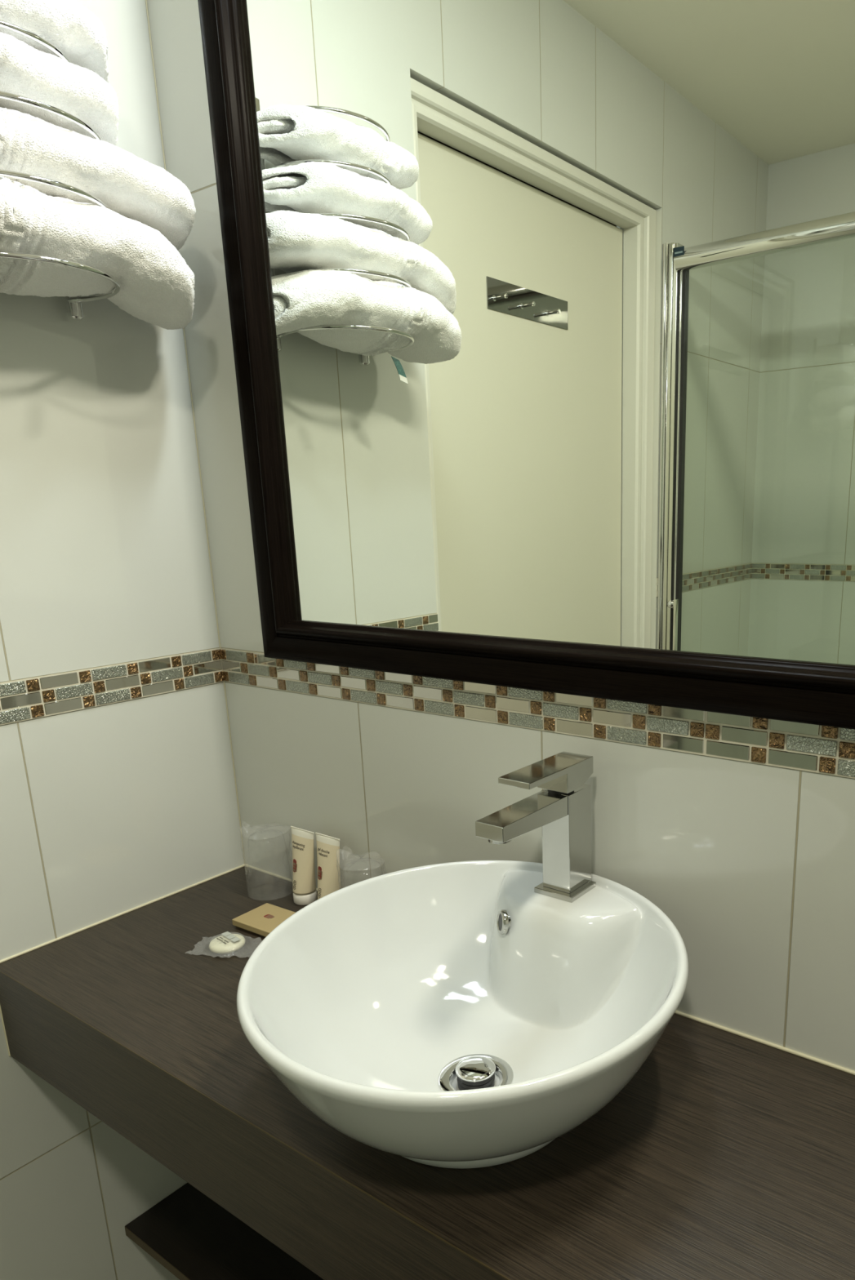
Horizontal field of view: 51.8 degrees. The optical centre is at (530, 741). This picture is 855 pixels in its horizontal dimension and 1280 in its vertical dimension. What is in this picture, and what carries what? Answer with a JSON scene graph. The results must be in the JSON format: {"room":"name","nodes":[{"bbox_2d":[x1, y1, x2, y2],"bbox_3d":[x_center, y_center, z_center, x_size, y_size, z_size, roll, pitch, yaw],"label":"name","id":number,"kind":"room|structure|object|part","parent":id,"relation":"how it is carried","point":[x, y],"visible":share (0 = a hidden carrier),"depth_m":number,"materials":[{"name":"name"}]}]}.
{"room":"hotel bathroom","nodes":[
{"label":"hotel bathroom","id":0,"kind":"room"},
{"bbox_2d":[0,0,244,1279],"bbox_3d":[-1.136,0.092,0.531,0.120,2.395,2.116,9,18,35],"label":"wall","id":1,"kind":"structure","parent":0,"point":[107,811],"depth_m":1.18,"materials":[{"name":"tile"}]},
{"bbox_2d":[0,1004,10,1056],"bbox_3d":[-0.686,0.349,1.129,0.004,0.131,0.004,-10,17,-30],"label":"trim","id":2,"kind":"structure","parent":1,"relation":"attached to","point":[1,1013],"depth_m":1.13,"materials":[{"name":"beige plastic"}]},
{"bbox_2d":[0,19,121,320],"bbox_3d":[-0.559,-0.648,0.918,0.182,0.328,0.208,9,18,35],"label":"towel rack","id":3,"kind":"object","parent":1,"relation":"attached to","point":[73,304],"visible":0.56,"depth_m":0.89,"materials":[{"name":"silver metal"}]},
{"bbox_2d":[0,176,194,329],"bbox_3d":[-0.530,-0.519,0.951,0.162,0.142,0.398,9,18,35],"label":"rolled towel","id":4,"kind":"object","parent":3,"relation":"on","point":[157,282],"visible":1,"depth_m":0.94,"materials":[{"name":"white fabric"}]},
{"bbox_2d":[0,106,195,250],"bbox_3d":[-0.539,-0.608,0.940,0.165,0.095,0.417,9,18,35],"label":"rolled towel","id":5,"kind":"object","parent":4,"relation":"on","point":[134,188],"visible":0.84,"depth_m":0.93,"materials":[{"name":"white fabric"}]},
{"bbox_2d":[0,32,119,145],"bbox_3d":[-0.551,-0.685,0.908,0.161,0.064,0.291,9,18,35],"label":"rolled towel","id":6,"kind":"object","parent":5,"relation":"on","point":[27,71],"visible":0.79,"depth_m":0.90,"materials":[{"name":"white fabric"}]},
{"bbox_2d":[0,0,109,83],"bbox_3d":[-0.552,-0.754,0.904,0.149,0.066,0.282,9,18,35],"label":"rolled towel","id":7,"kind":"object","parent":6,"relation":"on","point":[68,25],"visible":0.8,"depth_m":0.91,"materials":[{"name":"white fabric"}]},
{"bbox_2d":[0,648,223,724],"bbox_3d":[-0.620,-0.060,1.126,0.003,0.052,0.516,9,18,35],"label":"trim","id":8,"kind":"structure","parent":1,"relation":"attached to","point":[28,699],"depth_m":1.18,"materials":[{"name":"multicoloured tile"}]},
{"bbox_2d":[0,863,244,963],"bbox_3d":[-0.574,0.242,1.263,0.004,0.004,0.382,9,18,35],"label":"trim","id":9,"kind":"structure","parent":1,"relation":"attached to","point":[242,865],"depth_m":1.24,"materials":[{"name":"beige plastic"}]},
{"bbox_2d":[145,0,245,863],"bbox_3d":[-0.480,-0.547,1.213,0.002,1.542,0.002,9,18,35],"label":"trim","id":10,"kind":"structure","parent":1,"relation":"attached to","point":[145,0],"depth_m":1.25,"materials":[{"name":"beige plastic"}]},
{"bbox_2d":[146,0,854,1071],"bbox_3d":[0.342,-0.018,0.815,2.170,2.395,0.100,9,18,35],"label":"wall","id":11,"kind":"structure","parent":0,"point":[752,864],"depth_m":1.07,"materials":[{"name":"tile"}]},
{"bbox_2d":[124,1182,323,1279],"bbox_3d":[0.257,0.841,0.877,1.946,0.017,0.279,9,18,35],"label":"shelf","id":12,"kind":"object","parent":11,"relation":"attached to","point":[188,1233],"visible":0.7,"depth_m":1.28,"materials":[{"name":"brown wood"}]},
{"bbox_2d":[0,866,854,1279],"bbox_3d":[0.217,0.437,0.725,1.946,0.131,0.384,9,18,35],"label":"countertop","id":13,"kind":"structure","parent":11,"relation":"attached to","point":[725,1155],"depth_m":0.80,"materials":[{"name":"laminate"}]},
{"bbox_2d":[186,931,260,955],"bbox_3d":[-0.398,0.264,1.142,0.096,0.014,0.061,2,15,11],"label":"soap","id":14,"kind":"object","parent":13,"relation":"on","point":[228,943],"visible":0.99,"depth_m":1.13,"materials":[{"name":"beige"}]},
{"bbox_3d":[0.105,0.480,0.576,1.946,0.129,0.002,9,18,35],"label":"panel","id":15,"kind":"part","parent":13,"relation":"part of","materials":[{"name":"laminate"}]},
{"bbox_2d":[231,902,295,937],"bbox_3d":[-0.360,0.248,1.202,0.082,0.012,0.061,8,18,32],"label":"kraft box","id":16,"kind":"object","parent":13,"relation":"on","point":[260,921],"visible":0.75,"depth_m":1.20,"materials":[{"name":"brown cardboard"}]},
{"bbox_2d":[240,822,293,894],"bbox_3d":[-0.392,0.171,1.298,0.070,0.111,0.069,9,18,35],"label":"tumbler","id":17,"kind":"object","parent":13,"relation":"on","point":[267,830],"visible":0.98,"depth_m":1.30,"materials":[{"name":"clear plastic"}]},
{"bbox_2d":[290,826,317,905],"bbox_3d":[-0.331,0.179,1.269,0.037,0.109,0.041,-6,16,-17],"label":"tube","id":18,"kind":"object","parent":13,"relation":"on","point":[304,891],"visible":1,"depth_m":1.26,"materials":[{"name":"white plastic"}]},
{"bbox_2d":[315,832,341,899],"bbox_3d":[-0.288,0.186,1.241,0.037,0.109,0.041,-6,16,-17],"label":"tube","id":19,"kind":"object","parent":13,"relation":"on","point":[327,846],"visible":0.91,"depth_m":1.23,"materials":[{"name":"white plastic"}]},
{"bbox_2d":[336,848,386,885],"bbox_3d":[-0.229,0.199,1.185,0.076,0.109,0.069,9,18,35],"label":"tumbler","id":20,"kind":"object","parent":13,"relation":"on","point":[362,860],"visible":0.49,"depth_m":1.18,"materials":[{"name":"clear plastic"}]},
{"bbox_2d":[236,860,688,1168],"bbox_3d":[-0.058,0.267,0.841,0.410,0.150,0.434,3,15,14],"label":"vessel basin","id":21,"kind":"object","parent":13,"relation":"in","point":[461,1015],"visible":1,"depth_m":0.89,"materials":[{"name":"white ceramic"}]},
{"bbox_2d":[475,751,595,902],"bbox_3d":[0.008,0.102,0.899,0.049,0.148,0.158,9,18,35],"label":"faucet","id":22,"kind":"object","parent":21,"relation":"on","point":[562,809],"visible":1,"depth_m":0.92,"materials":[{"name":"silver metal"}]},
{"bbox_3d":[-0.007,0.077,0.873,0.034,0.022,0.111,9,18,35],"label":"spout","id":23,"kind":"part","parent":22,"relation":"part of","materials":[{"name":"silver metal"}]},
{"bbox_3d":[0.017,0.039,0.900,0.038,0.029,0.117,9,18,35],"label":"lever","id":24,"kind":"part","parent":22,"relation":"part of","materials":[{"name":"silver metal"}]},
{"bbox_3d":[0.038,0.159,0.955,0.049,0.006,0.050,9,18,35],"label":"plate","id":25,"kind":"part","parent":22,"relation":"part of","materials":[{"name":"silver metal"}]},
{"bbox_2d":[197,0,854,729],"bbox_3d":[0.133,-0.485,0.752,1.263,0.930,0.032,9,18,35],"label":"wall mirror","id":26,"kind":"object","parent":11,"relation":"attached to","point":[541,313],"visible":1,"depth_m":0.87,"materials":[{"name":"brown wood"}]},
{"bbox_3d":[0.142,-0.062,0.865,1.263,0.054,0.032,9,18,35],"label":"frame rail","id":27,"kind":"part","parent":26,"relation":"part of","materials":[{"name":"brown wood"}]},
{"bbox_2d":[219,648,854,778],"bbox_3d":[0.321,0.013,0.773,1.950,0.052,0.003,9,18,35],"label":"trim","id":28,"kind":"structure","parent":11,"relation":"attached to","point":[823,749],"depth_m":0.96,"materials":[{"name":"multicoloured tile"}]},
{"bbox_2d":[244,863,854,1075],"bbox_3d":[0.328,0.330,0.859,1.948,0.004,0.004,9,18,35],"label":"trim","id":29,"kind":"structure","parent":11,"relation":"attached to","point":[715,1025],"depth_m":0.92,"materials":[{"name":"beige plastic"}]}
]}

